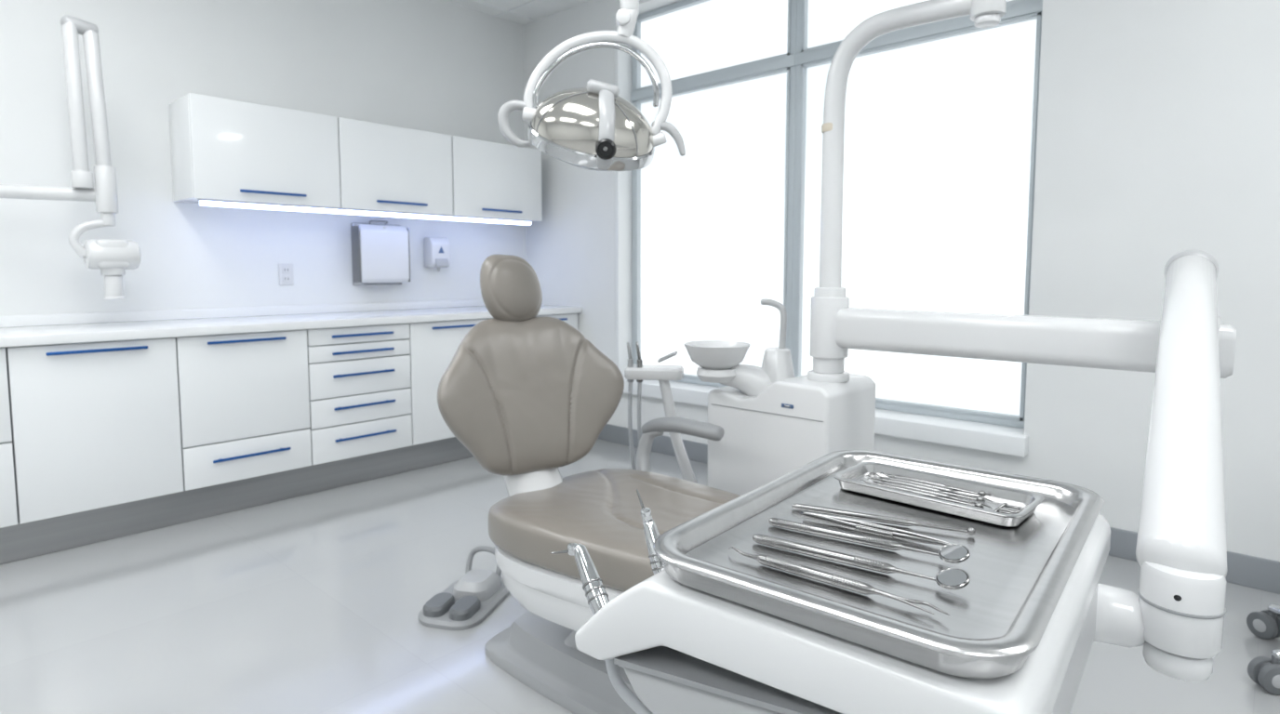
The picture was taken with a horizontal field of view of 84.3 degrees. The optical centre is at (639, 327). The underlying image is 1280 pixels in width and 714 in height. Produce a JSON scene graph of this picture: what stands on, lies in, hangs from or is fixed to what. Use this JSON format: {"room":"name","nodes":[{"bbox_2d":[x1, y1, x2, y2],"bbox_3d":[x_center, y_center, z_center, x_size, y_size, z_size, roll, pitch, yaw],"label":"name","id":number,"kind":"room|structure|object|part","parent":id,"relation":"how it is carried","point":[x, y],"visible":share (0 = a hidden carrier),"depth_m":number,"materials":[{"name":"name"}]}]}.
{"room":"dental clinic","nodes":[
{"label":"dental clinic","id":0,"kind":"room"},
{"bbox_2d":[0,0,525,316],"bbox_3d":[-3.093,-0.546,2.881,0.100,2.930,6.550,4,6,42],"label":"wall","id":1,"kind":"structure","parent":0,"point":[444,67],"depth_m":3.75,"materials":[{"name":"paint"}]},
{"bbox_2d":[0,347,17,528],"bbox_3d":[-2.817,0.427,2.728,0.598,0.703,0.538,4,6,42],"label":"base cabinet","id":2,"kind":"object","parent":1,"relation":"attached to","point":[8,514],"visible":0.9,"depth_m":2.73,"materials":[{"name":"laminate"}]},
{"bbox_3d":[-2.624,0.277,2.539,0.019,0.365,0.534,4,6,42],"label":"drawer","id":3,"kind":"part","parent":2,"relation":"part of","materials":[{"name":"laminate"}]},
{"bbox_3d":[-2.624,0.627,2.567,0.019,0.325,0.534,4,6,42],"label":"drawer","id":4,"kind":"part","parent":2,"relation":"part of","materials":[{"name":"laminate"}]},
{"bbox_2d":[0,14,140,299],"bbox_3d":[-2.673,-0.702,2.911,0.999,1.185,0.181,-2,5,-22],"label":"dental x-ray machine","id":5,"kind":"object","parent":1,"relation":"attached to","point":[113,258],"visible":1,"depth_m":3.00,"materials":[{"name":"white plastic"}]},
{"bbox_3d":[-2.687,-0.557,2.884,0.778,0.056,0.117,-2,5,-22],"label":"horizontal arm","id":6,"kind":"part","parent":5,"relation":"part of"},
{"bbox_3d":[-2.373,-0.950,2.972,0.066,0.659,0.062,4,6,42],"label":"folded arm","id":7,"kind":"part","parent":5,"relation":"part of"},
{"bbox_3d":[-2.323,-0.954,3.027,0.068,0.620,0.074,4,6,42],"label":"folded arm","id":8,"kind":"part","parent":5,"relation":"part of"},
{"bbox_2d":[5,337,183,523],"bbox_3d":[-2.446,0.395,3.135,0.598,0.703,0.563,4,6,42],"label":"base cabinet","id":9,"kind":"object","parent":1,"relation":"attached to","point":[95,425],"visible":0.92,"depth_m":2.93,"materials":[{"name":"laminate"}]},
{"bbox_3d":[-2.235,0.096,2.919,0.029,0.013,0.339,4,6,42],"label":"handle","id":10,"kind":"part","parent":9,"relation":"part of","materials":[{"name":"blue metal"}]},
{"bbox_2d":[174,329,311,491],"bbox_3d":[-2.064,0.361,3.554,0.598,0.703,0.568,4,6,42],"label":"base cabinet","id":11,"kind":"object","parent":1,"relation":"attached to","point":[244,398],"visible":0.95,"depth_m":3.35,"materials":[{"name":"laminate"}]},
{"bbox_3d":[-1.870,0.628,3.398,0.019,0.191,0.564,4,6,42],"label":"drawer","id":12,"kind":"part","parent":11,"relation":"part of","materials":[{"name":"laminate"}]},
{"bbox_3d":[-1.853,0.062,3.338,0.029,0.013,0.342,4,6,42],"label":"handle","id":13,"kind":"part","parent":11,"relation":"part of","materials":[{"name":"blue metal"}]},
{"bbox_3d":[-1.853,0.609,3.381,0.029,0.013,0.342,4,6,42],"label":"handle","id":14,"kind":"part","parent":11,"relation":"part of","materials":[{"name":"blue metal"}]},
{"bbox_2d":[168,93,340,208],"bbox_3d":[-1.998,-0.889,3.712,0.368,0.490,0.709,4,6,42],"label":"upper cabinet","id":15,"kind":"object","parent":1,"relation":"attached to","point":[221,149],"visible":0.98,"depth_m":3.55,"materials":[{"name":"laminate"}]},
{"bbox_3d":[-1.873,-0.685,3.614,0.029,0.013,0.320,4,6,42],"label":"handle","id":16,"kind":"part","parent":15,"relation":"part of","materials":[{"name":"blue metal"}]},
{"bbox_2d":[278,264,293,285],"bbox_3d":[-2.008,-0.301,4.013,0.011,0.120,0.080,4,6,42],"label":"wall outlet","id":17,"kind":"object","parent":1,"relation":"attached to","point":[285,271],"visible":1,"depth_m":4.01,"materials":[{"name":"white plastic"}]},
{"bbox_2d":[282,275,290,282],"bbox_3d":[-2.006,-0.276,4.013,0.003,0.040,0.040,4,6,42],"label":"socket","id":18,"kind":"object","parent":17,"relation":"attached to","point":[286,278],"depth_m":4.01,"materials":[{"name":"white plastic"}]},
{"bbox_2d":[282,266,290,273],"bbox_3d":[-2.006,-0.326,4.009,0.003,0.040,0.040,4,6,42],"label":"socket","id":19,"kind":"object","parent":17,"relation":"attached to","point":[286,269],"depth_m":4.01,"materials":[{"name":"white plastic"}]},
{"bbox_2d":[305,323,412,465],"bbox_3d":[-1.682,0.328,3.971,0.598,0.703,0.561,4,6,42],"label":"base cabinet","id":20,"kind":"object","parent":1,"relation":"attached to","point":[360,393],"visible":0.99,"depth_m":3.77,"materials":[{"name":"laminate"}]},
{"bbox_3d":[-1.489,0.037,3.772,0.019,0.083,0.557,4,6,42],"label":"drawer","id":21,"kind":"part","parent":20,"relation":"part of","materials":[{"name":"laminate"}]},
{"bbox_3d":[-1.489,0.125,3.779,0.019,0.082,0.557,4,6,42],"label":"drawer","id":22,"kind":"part","parent":20,"relation":"part of","materials":[{"name":"laminate"}]},
{"bbox_3d":[-1.489,0.264,3.790,0.019,0.184,0.557,4,6,42],"label":"drawer","id":23,"kind":"part","parent":20,"relation":"part of","materials":[{"name":"laminate"}]},
{"bbox_3d":[-1.489,0.433,3.803,0.019,0.144,0.557,4,6,42],"label":"drawer","id":24,"kind":"part","parent":20,"relation":"part of","materials":[{"name":"laminate"}]},
{"bbox_3d":[-1.489,0.600,3.817,0.019,0.179,0.557,4,6,42],"label":"drawer","id":25,"kind":"part","parent":20,"relation":"part of","materials":[{"name":"laminate"}]},
{"bbox_3d":[-1.472,0.038,3.756,0.029,0.013,0.338,4,6,42],"label":"handle","id":26,"kind":"part","parent":20,"relation":"part of","materials":[{"name":"blue metal"}]},
{"bbox_3d":[-1.472,0.127,3.763,0.029,0.013,0.338,4,6,42],"label":"handle","id":27,"kind":"part","parent":20,"relation":"part of","materials":[{"name":"blue metal"}]},
{"bbox_3d":[-1.472,0.245,3.773,0.029,0.013,0.338,4,6,42],"label":"handle","id":28,"kind":"part","parent":20,"relation":"part of","materials":[{"name":"blue metal"}]},
{"bbox_3d":[-1.472,0.415,3.786,0.029,0.013,0.338,4,6,42],"label":"handle","id":29,"kind":"part","parent":20,"relation":"part of","materials":[{"name":"blue metal"}]},
{"bbox_3d":[-1.472,0.582,3.800,0.029,0.013,0.338,4,6,42],"label":"handle","id":30,"kind":"part","parent":20,"relation":"part of","materials":[{"name":"blue metal"}]},
{"bbox_2d":[350,220,410,285],"bbox_3d":[-1.600,-0.460,4.367,0.125,0.401,0.328,4,6,42],"label":"paper towel dispenser","id":31,"kind":"object","parent":1,"relation":"attached to","point":[380,254],"visible":1,"depth_m":4.30,"materials":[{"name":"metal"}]},
{"bbox_3d":[-1.703,-0.440,4.245,0.098,0.340,0.008,4,6,42],"label":"trim","id":32,"kind":"part","parent":31,"relation":"part of","materials":[{"name":"metal"}]},
{"bbox_3d":[-1.487,-0.459,4.481,0.098,0.340,0.008,4,6,42],"label":"trim","id":33,"kind":"part","parent":31,"relation":"part of","materials":[{"name":"metal"}]},
{"bbox_2d":[337,117,453,215],"bbox_3d":[-1.518,-0.931,4.238,0.368,0.490,0.709,4,6,42],"label":"upper cabinet","id":34,"kind":"object","parent":1,"relation":"attached to","point":[383,167],"visible":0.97,"depth_m":4.10,"materials":[{"name":"laminate"}]},
{"bbox_2d":[197,199,532,225],"bbox_3d":[-1.446,-0.667,4.162,0.045,0.034,2.030,4,6,42],"label":"led strip","id":35,"kind":"object","parent":34,"relation":"attached to","point":[202,202],"visible":0.96,"depth_m":3.95,"materials":[{"name":"white plastic"}]},
{"bbox_3d":[-1.393,-0.727,4.140,0.029,0.013,0.320,4,6,42],"label":"handle","id":36,"kind":"part","parent":34,"relation":"part of","materials":[{"name":"blue metal"}]},
{"bbox_2d":[424,237,450,271],"bbox_3d":[-1.333,-0.481,4.665,0.117,0.225,0.140,4,6,42],"label":"soap dispenser","id":37,"kind":"object","parent":1,"relation":"attached to","point":[436,249],"visible":1,"depth_m":4.63,"materials":[{"name":"white plastic"}]},
{"bbox_3d":[-1.302,-0.425,4.640,0.032,0.057,0.090,4,6,42],"label":"push lever","id":38,"kind":"part","parent":37,"relation":"part of","materials":[{"name":"white plastic"}]},
{"bbox_2d":[408,318,493,445],"bbox_3d":[-1.277,0.293,4.416,0.598,0.703,0.640,4,6,42],"label":"base cabinet","id":39,"kind":"object","parent":1,"relation":"attached to","point":[433,345],"visible":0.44,"depth_m":4.08,"materials":[{"name":"laminate"}]},
{"bbox_3d":[-1.066,-0.007,4.200,0.029,0.013,0.385,4,6,42],"label":"handle","id":40,"kind":"part","parent":39,"relation":"part of","materials":[{"name":"blue metal"}]},
{"bbox_2d":[451,135,542,221],"bbox_3d":[-1.037,-0.973,4.765,0.368,0.490,0.709,4,6,42],"label":"upper cabinet","id":41,"kind":"object","parent":1,"relation":"attached to","point":[490,180],"visible":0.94,"depth_m":4.63,"materials":[{"name":"laminate"}]},
{"bbox_3d":[-0.912,-0.769,4.667,0.029,0.013,0.320,4,6,42],"label":"handle","id":42,"kind":"part","parent":41,"relation":"part of","materials":[{"name":"blue metal"}]},
{"bbox_2d":[535,313,578,331],"bbox_3d":[-0.844,0.255,4.890,0.598,0.703,0.643,4,6,42],"label":"base cabinet","id":43,"kind":"object","parent":1,"relation":"attached to","point":[572,319],"visible":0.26,"depth_m":4.86,"materials":[{"name":"laminate"}]},
{"bbox_3d":[-3.184,0.460,2.326,0.598,0.703,0.548,4,6,42],"label":"base cabinet","id":44,"kind":"object","parent":1,"relation":"attached to","visible":0},
{"bbox_2d":[0,299,581,347],"bbox_3d":[-2.006,-0.041,3.590,0.609,0.091,4.098,4,6,42],"label":"countertop","id":45,"kind":"structure","parent":44,"relation":"on","point":[41,329],"depth_m":3.52,"materials":[{"name":"stone"}]},
{"bbox_2d":[444,0,590,25],"bbox_3d":[-0.565,-1.881,0.569,6.800,0.100,6.900,4,6,42],"label":"ceiling","id":46,"kind":"structure","parent":0,"point":[540,9],"depth_m":4.78,"materials":[{"name":"white paint"}]},
{"bbox_2d":[470,0,538,21],"bbox_3d":[-0.615,-1.824,0.517,6.600,0.006,6.550,4,6,42],"label":"grid","id":47,"kind":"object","parent":46,"relation":"attached to","point":[476,1],"depth_m":4.81,"materials":[{"name":"paint"}]},
{"bbox_2d":[0,439,1279,713],"bbox_3d":[-0.565,1.139,0.810,6.800,0.100,6.900,4,6,42],"label":"floor","id":48,"kind":"structure","parent":0,"point":[310,604],"depth_m":2.31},
{"bbox_2d":[0,437,473,564],"bbox_3d":[-1.840,0.795,3.509,0.015,0.153,4.064,4,6,42],"label":"kickplate","id":49,"kind":"object","parent":48,"relation":"on","point":[20,541],"visible":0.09,"depth_m":3.30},
{"bbox_2d":[418,546,509,630],"bbox_3d":[-0.600,0.883,2.442,0.224,0.149,0.358,1,5,14],"label":"foot pedal","id":50,"kind":"object","parent":48,"relation":"on","point":[470,600],"visible":0.91,"depth_m":2.39,"materials":[{"name":"white plastic"}]},
{"bbox_3d":[-0.600,0.946,2.448,0.224,0.021,0.358,1,5,14],"label":"plate","id":51,"kind":"part","parent":50,"relation":"part of","materials":[{"name":"grey plastic"}]},
{"bbox_3d":[-0.568,0.865,2.568,0.140,0.134,0.055,1,5,14],"label":"carry handle","id":52,"kind":"part","parent":50,"relation":"part of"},
{"bbox_2d":[437,254,740,713],"bbox_3d":[0.112,0.408,1.826,1.293,1.194,0.658,3,5,31],"label":"dental chair","id":53,"kind":"object","parent":48,"relation":"on","point":[528,396],"visible":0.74,"depth_m":1.95,"materials":[{"name":"beige leather"}]},
{"bbox_3d":[-0.323,0.192,2.051,0.573,0.436,0.171,-3,6,-35],"label":"backrest","id":54,"kind":"part","parent":53,"relation":"part of","materials":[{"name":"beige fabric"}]},
{"bbox_3d":[0.002,0.826,1.909,0.506,0.230,0.190,3,6,36],"label":"lift arm","id":55,"kind":"part","parent":53,"relation":"part of"},
{"bbox_2d":[488,468,740,591],"bbox_3d":[0.123,0.526,1.719,1.145,0.125,0.573,4,6,42],"label":"seat cushion","id":56,"kind":"object","parent":53,"relation":"on","point":[599,511],"depth_m":1.76,"materials":[{"name":"beige leather"}]},
{"bbox_3d":[0.126,0.310,2.156,0.286,0.070,0.060,3,6,37],"label":"armrest","id":57,"kind":"part","parent":53,"relation":"part of","materials":[{"name":"white plastic"}]},
{"bbox_2d":[683,0,1236,681],"bbox_3d":[0.516,-0.026,1.645,1.384,2.087,1.116,4,6,42],"label":"dental delivery unit","id":58,"kind":"object","parent":48,"relation":"on","point":[775,423],"visible":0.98,"depth_m":1.78,"materials":[{"name":"white plastic"}]},
{"bbox_2d":[497,0,685,171],"bbox_3d":[-0.118,-0.697,1.700,0.342,0.658,0.313,4,6,42],"label":"lamp","id":59,"kind":"object","parent":58,"relation":"attached to","point":[592,127],"visible":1,"depth_m":1.65,"materials":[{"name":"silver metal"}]},
{"bbox_3d":[-0.299,-0.494,1.716,0.091,0.113,0.025,0,5,0],"label":"handle","id":60,"kind":"part","parent":59,"relation":"part of","materials":[{"name":"white plastic"}]},
{"bbox_3d":[-0.106,-0.606,1.701,0.306,0.159,0.014,0,5,0],"label":"yoke trim","id":61,"kind":"part","parent":59,"relation":"part of","materials":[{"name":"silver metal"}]},
{"bbox_3d":[-0.086,-0.553,1.641,0.077,0.045,0.030,0,5,4],"label":"knob","id":62,"kind":"part","parent":59,"relation":"part of","materials":[{"name":"white plastic"}]},
{"bbox_3d":[-0.077,-0.401,1.591,0.048,0.048,0.042,0,5,0],"label":"sensor knob","id":63,"kind":"part","parent":59,"relation":"part of","materials":[{"name":"black plastic"}]},
{"bbox_3d":[0.069,-0.459,1.719,0.084,0.083,0.021,0,5,0],"label":"handle","id":64,"kind":"part","parent":59,"relation":"part of","materials":[{"name":"white plastic"}]},
{"bbox_2d":[624,342,697,483],"bbox_3d":[0.104,0.409,2.329,0.303,0.726,0.100,1,5,7],"label":"assistant arm","id":65,"kind":"object","parent":58,"relation":"attached to","point":[640,372],"visible":0.65,"depth_m":2.29},
{"bbox_3d":[0.157,0.405,2.312,0.194,0.496,0.051,0,5,1],"label":"arm","id":66,"kind":"part","parent":65,"relation":"part of"},
{"bbox_2d":[683,340,750,370],"bbox_3d":[0.242,0.091,2.227,0.210,0.080,0.210,4,6,42],"label":"bowl","id":67,"kind":"object","parent":58,"relation":"on","point":[708,354],"depth_m":2.17,"materials":[{"name":"white ceramic"}]},
{"bbox_2d":[760,298,786,348],"bbox_3d":[0.420,-0.005,2.223,0.084,0.168,0.022,2,5,25],"label":"faucet","id":68,"kind":"object","parent":58,"relation":"on","point":[782,311],"depth_m":2.21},
{"bbox_2d":[761,346,794,383],"bbox_3d":[0.433,0.149,2.234,0.110,0.167,0.090,4,6,42],"label":"cup","id":69,"kind":"object","parent":58,"relation":"on","point":[777,365],"depth_m":2.20,"materials":[{"name":"white plastic"}]},
{"bbox_2d":[574,513,1145,713],"bbox_3d":[0.276,0.324,0.816,0.457,0.208,0.616,4,6,42],"label":"instrument tray table","id":70,"kind":"object","parent":58,"relation":"attached to","point":[682,649],"visible":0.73,"depth_m":0.60,"materials":[{"name":"plastic"}]},
{"bbox_2d":[551,543,609,614],"bbox_3d":[-0.059,0.293,0.806,0.032,0.074,0.098,-4,6,-43],"label":"dental handpiece","id":71,"kind":"object","parent":70,"relation":"on","point":[596,595],"visible":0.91,"depth_m":0.80,"materials":[{"name":"silver metal"}]},
{"bbox_2d":[636,489,664,574],"bbox_3d":[0.018,0.264,0.873,0.063,0.118,0.026,4,6,42],"label":"dental handpiece","id":72,"kind":"object","parent":70,"relation":"on","point":[651,533],"visible":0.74,"depth_m":0.87,"materials":[{"name":"silver metal"}]},
{"bbox_2d":[653,450,1104,679],"bbox_3d":[0.268,0.209,0.737,0.324,0.030,0.482,4,6,39],"label":"tray","id":73,"kind":"object","parent":70,"relation":"on","point":[1019,575],"visible":0.87,"depth_m":0.65,"materials":[{"name":"metal"}]},
{"bbox_2d":[728,546,949,615],"bbox_3d":[0.165,0.220,0.621,0.207,0.010,0.015,4,6,41],"label":"dental explorer","id":74,"kind":"object","parent":73,"relation":"on","point":[853,585],"visible":1,"depth_m":0.62,"materials":[{"name":"metal"}]},
{"bbox_3d":[0.154,0.220,0.629,0.113,0.010,0.010,4,6,39],"label":"handle","id":75,"kind":"part","parent":74,"relation":"part of","materials":[{"name":"metal"}]},
{"bbox_2d":[752,533,970,589],"bbox_3d":[0.200,0.214,0.662,0.201,0.015,0.027,3,6,37],"label":"mirror","id":76,"kind":"object","parent":73,"relation":"in","point":[950,579],"visible":1,"depth_m":0.65,"materials":[{"name":"metal"}]},
{"bbox_3d":[0.173,0.216,0.676,0.141,0.010,0.010,3,6,34],"label":"handle","id":77,"kind":"part","parent":76,"relation":"part of","materials":[{"name":"metal"}]},
{"bbox_2d":[935,568,970,589],"bbox_3d":[0.269,0.217,0.610,0.027,0.012,0.027,4,6,42],"label":"mirror","id":78,"kind":"object","parent":76,"relation":"attached to","point":[950,579],"depth_m":0.61,"materials":[{"name":"metal"}]},
{"bbox_2d":[768,518,970,563],"bbox_3d":[0.221,0.211,0.707,0.198,0.014,0.027,3,5,29],"label":"mirror","id":79,"kind":"object","parent":73,"relation":"in","point":[953,553],"visible":1,"depth_m":0.70,"materials":[{"name":"metal"}]},
{"bbox_3d":[0.198,0.212,0.726,0.139,0.009,0.009,3,5,32],"label":"handle","id":80,"kind":"part","parent":79,"relation":"part of","materials":[{"name":"metal"}]},
{"bbox_2d":[938,544,970,563],"bbox_3d":[0.295,0.213,0.664,0.027,0.012,0.027,4,6,42],"label":"mirror","id":81,"kind":"object","parent":79,"relation":"attached to","point":[953,553],"depth_m":0.66,"materials":[{"name":"metal"}]},
{"bbox_2d":[802,512,950,546],"bbox_3d":[0.247,0.211,0.738,0.163,0.007,0.021,3,6,34],"label":"tweezers","id":82,"kind":"object","parent":73,"relation":"on","point":[866,527],"visible":0.9,"depth_m":0.73,"materials":[{"name":"metal"}]},
{"bbox_2d":[791,504,975,535],"bbox_3d":[0.261,0.208,0.772,0.191,0.009,0.008,2,5,26],"label":"dental burnisher","id":83,"kind":"object","parent":73,"relation":"on","point":[971,531],"visible":1,"depth_m":0.77,"materials":[{"name":"metal"}]},
{"bbox_3d":[0.235,0.208,0.785,0.133,0.008,0.008,2,5,26],"label":"handle","id":84,"kind":"part","parent":83,"relation":"part of","materials":[{"name":"metal"}]},
{"bbox_2d":[832,462,1044,526],"bbox_3d":[0.353,0.198,0.851,0.224,0.016,0.111,4,6,42],"label":"tray","id":85,"kind":"object","parent":73,"relation":"on","point":[849,478],"visible":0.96,"depth_m":0.84,"materials":[{"name":"metal"}]},
{"bbox_2d":[871,483,922,495],"bbox_3d":[0.316,0.199,0.845,0.015,0.008,0.137,-4,6,-42],"label":"probe","id":86,"kind":"object","parent":85,"relation":"in","point":[872,484],"visible":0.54,"depth_m":0.85,"materials":[{"name":"metal"}]},
{"bbox_2d":[859,479,982,508],"bbox_3d":[0.332,0.199,0.847,0.148,0.009,0.008,4,6,43],"label":"probe","id":87,"kind":"object","parent":85,"relation":"in","point":[926,494],"visible":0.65,"depth_m":0.84,"materials":[{"name":"metal"}]},
{"bbox_3d":[0.323,0.199,0.855,0.079,0.008,0.009,4,6,42],"label":"handle","id":88,"kind":"part","parent":87,"relation":"part of","materials":[{"name":"metal"}]},
{"bbox_2d":[865,474,984,503],"bbox_3d":[0.344,0.197,0.868,0.146,0.009,0.008,4,6,43],"label":"probe","id":89,"kind":"object","parent":85,"relation":"in","point":[979,499],"visible":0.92,"depth_m":0.86,"materials":[{"name":"metal"}]},
{"bbox_3d":[0.336,0.197,0.875,0.078,0.008,0.009,4,6,42],"label":"handle","id":90,"kind":"part","parent":89,"relation":"part of","materials":[{"name":"metal"}]},
{"bbox_2d":[866,478,991,507],"bbox_3d":[0.344,0.199,0.851,0.015,0.008,0.153,-4,6,-43],"label":"probe","id":91,"kind":"object","parent":85,"relation":"in","point":[942,495],"visible":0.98,"depth_m":0.84,"materials":[{"name":"metal"}]},
{"bbox_3d":[0.336,0.198,0.857,0.084,0.008,0.008,4,6,44],"label":"handle","id":92,"kind":"part","parent":91,"relation":"part of","materials":[{"name":"metal"}]},
{"bbox_2d":[873,473,991,502],"bbox_3d":[0.357,0.197,0.872,0.015,0.008,0.151,-4,6,-43],"label":"probe","id":93,"kind":"object","parent":85,"relation":"in","point":[945,489],"visible":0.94,"depth_m":0.86,"materials":[{"name":"metal"}]},
{"bbox_3d":[0.349,0.197,0.878,0.082,0.008,0.008,4,6,44],"label":"handle","id":94,"kind":"part","parent":93,"relation":"part of","materials":[{"name":"metal"}]},
{"bbox_2d":[880,472,986,496],"bbox_3d":[0.362,0.196,0.884,0.132,0.009,0.008,4,6,43],"label":"probe","id":95,"kind":"object","parent":85,"relation":"in","point":[980,493],"visible":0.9,"depth_m":0.88,"materials":[{"name":"metal"}]},
{"bbox_3d":[0.354,0.196,0.891,0.071,0.008,0.009,4,6,42],"label":"handle","id":96,"kind":"part","parent":95,"relation":"part of","materials":[{"name":"metal"}]},
{"bbox_2d":[993,507,1014,514],"bbox_3d":[0.400,0.204,0.776,0.023,0.008,0.022,4,6,42],"label":"clamp","id":97,"kind":"object","parent":85,"relation":"in","point":[997,510],"visible":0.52,"depth_m":0.78,"materials":[{"name":"metal"}]},
{"bbox_2d":[999,502,1023,514],"bbox_3d":[0.418,0.202,0.795,0.023,0.008,0.022,4,6,42],"label":"clamp","id":98,"kind":"object","parent":85,"relation":"in","point":[1004,505],"visible":0.95,"depth_m":0.80,"materials":[{"name":"metal"}]},
{"bbox_2d":[818,0,1006,288],"bbox_3d":[0.429,-0.569,1.779,0.688,1.029,0.815,4,6,42],"label":"support arm","id":99,"kind":"object","parent":58,"relation":"attached to","point":[985,13],"depth_m":2.04},
{"bbox_3d":[0.953,0.027,1.835,0.905,0.130,0.090,3,6,37],"label":"horizontal arm","id":100,"kind":"part","parent":58,"relation":"part of"},
{"bbox_3d":[0.940,0.082,1.214,0.088,0.425,1.007,3,6,37],"label":"spring arm","id":101,"kind":"part","parent":58,"relation":"part of"},
{"bbox_2d":[1246,604,1279,694],"bbox_3d":[2.063,0.721,1.888,0.659,0.559,0.685,4,6,42],"label":"stool","id":102,"kind":"object","parent":48,"relation":"on","point":[1264,672],"visible":1,"depth_m":1.97,"materials":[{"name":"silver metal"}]},
{"bbox_3d":[2.009,0.880,2.073,0.043,0.048,0.291,-1,5,-12],"label":"leg","id":103,"kind":"part","parent":102,"relation":"part of","materials":[{"name":"silver metal"}]},
{"bbox_3d":[1.882,0.891,1.931,0.291,0.048,0.043,0,5,6],"label":"leg","id":104,"kind":"part","parent":102,"relation":"part of","materials":[{"name":"silver metal"}]},
{"bbox_2d":[522,0,1279,561],"bbox_3d":[1.673,-0.567,3.141,6.800,2.930,0.250,4,6,42],"label":"wall","id":105,"kind":"structure","parent":0,"point":[1158,121],"depth_m":2.78,"materials":[{"name":"paint"}]},
{"bbox_2d":[614,12,632,376],"bbox_3d":[-0.082,-0.848,4.694,0.030,2.358,0.210,4,6,42],"label":"trim","id":106,"kind":"structure","parent":105,"relation":"attached to","point":[623,272],"depth_m":4.67,"materials":[{"name":"paint"}]},
{"bbox_2d":[630,0,797,387],"bbox_3d":[0.419,-0.818,4.320,1.215,2.358,0.090,4,6,42],"label":"window","id":107,"kind":"structure","parent":105,"relation":"in","point":[713,224],"depth_m":4.27,"materials":[{"name":"glass"}]},
{"bbox_2d":[623,376,1028,457],"bbox_3d":[0.794,0.440,3.929,2.490,0.087,0.230,4,6,42],"label":"window sill","id":108,"kind":"structure","parent":105,"relation":"attached to","point":[1011,441],"depth_m":3.30,"materials":[{"name":"paint"}]},
{"bbox_2d":[790,0,1042,428],"bbox_3d":[1.321,-0.752,3.502,1.225,2.358,0.090,4,6,42],"label":"window","id":109,"kind":"structure","parent":105,"relation":"in","point":[940,133],"depth_m":3.44,"materials":[{"name":"glass"}]},
{"bbox_2d":[597,424,1279,594],"bbox_3d":[1.813,0.860,2.948,5.980,0.115,0.014,4,6,42],"label":"baseboard","id":110,"kind":"structure","parent":105,"relation":"attached to","point":[1258,573],"depth_m":2.82,"materials":[{"name":"plastic"}]}
]}

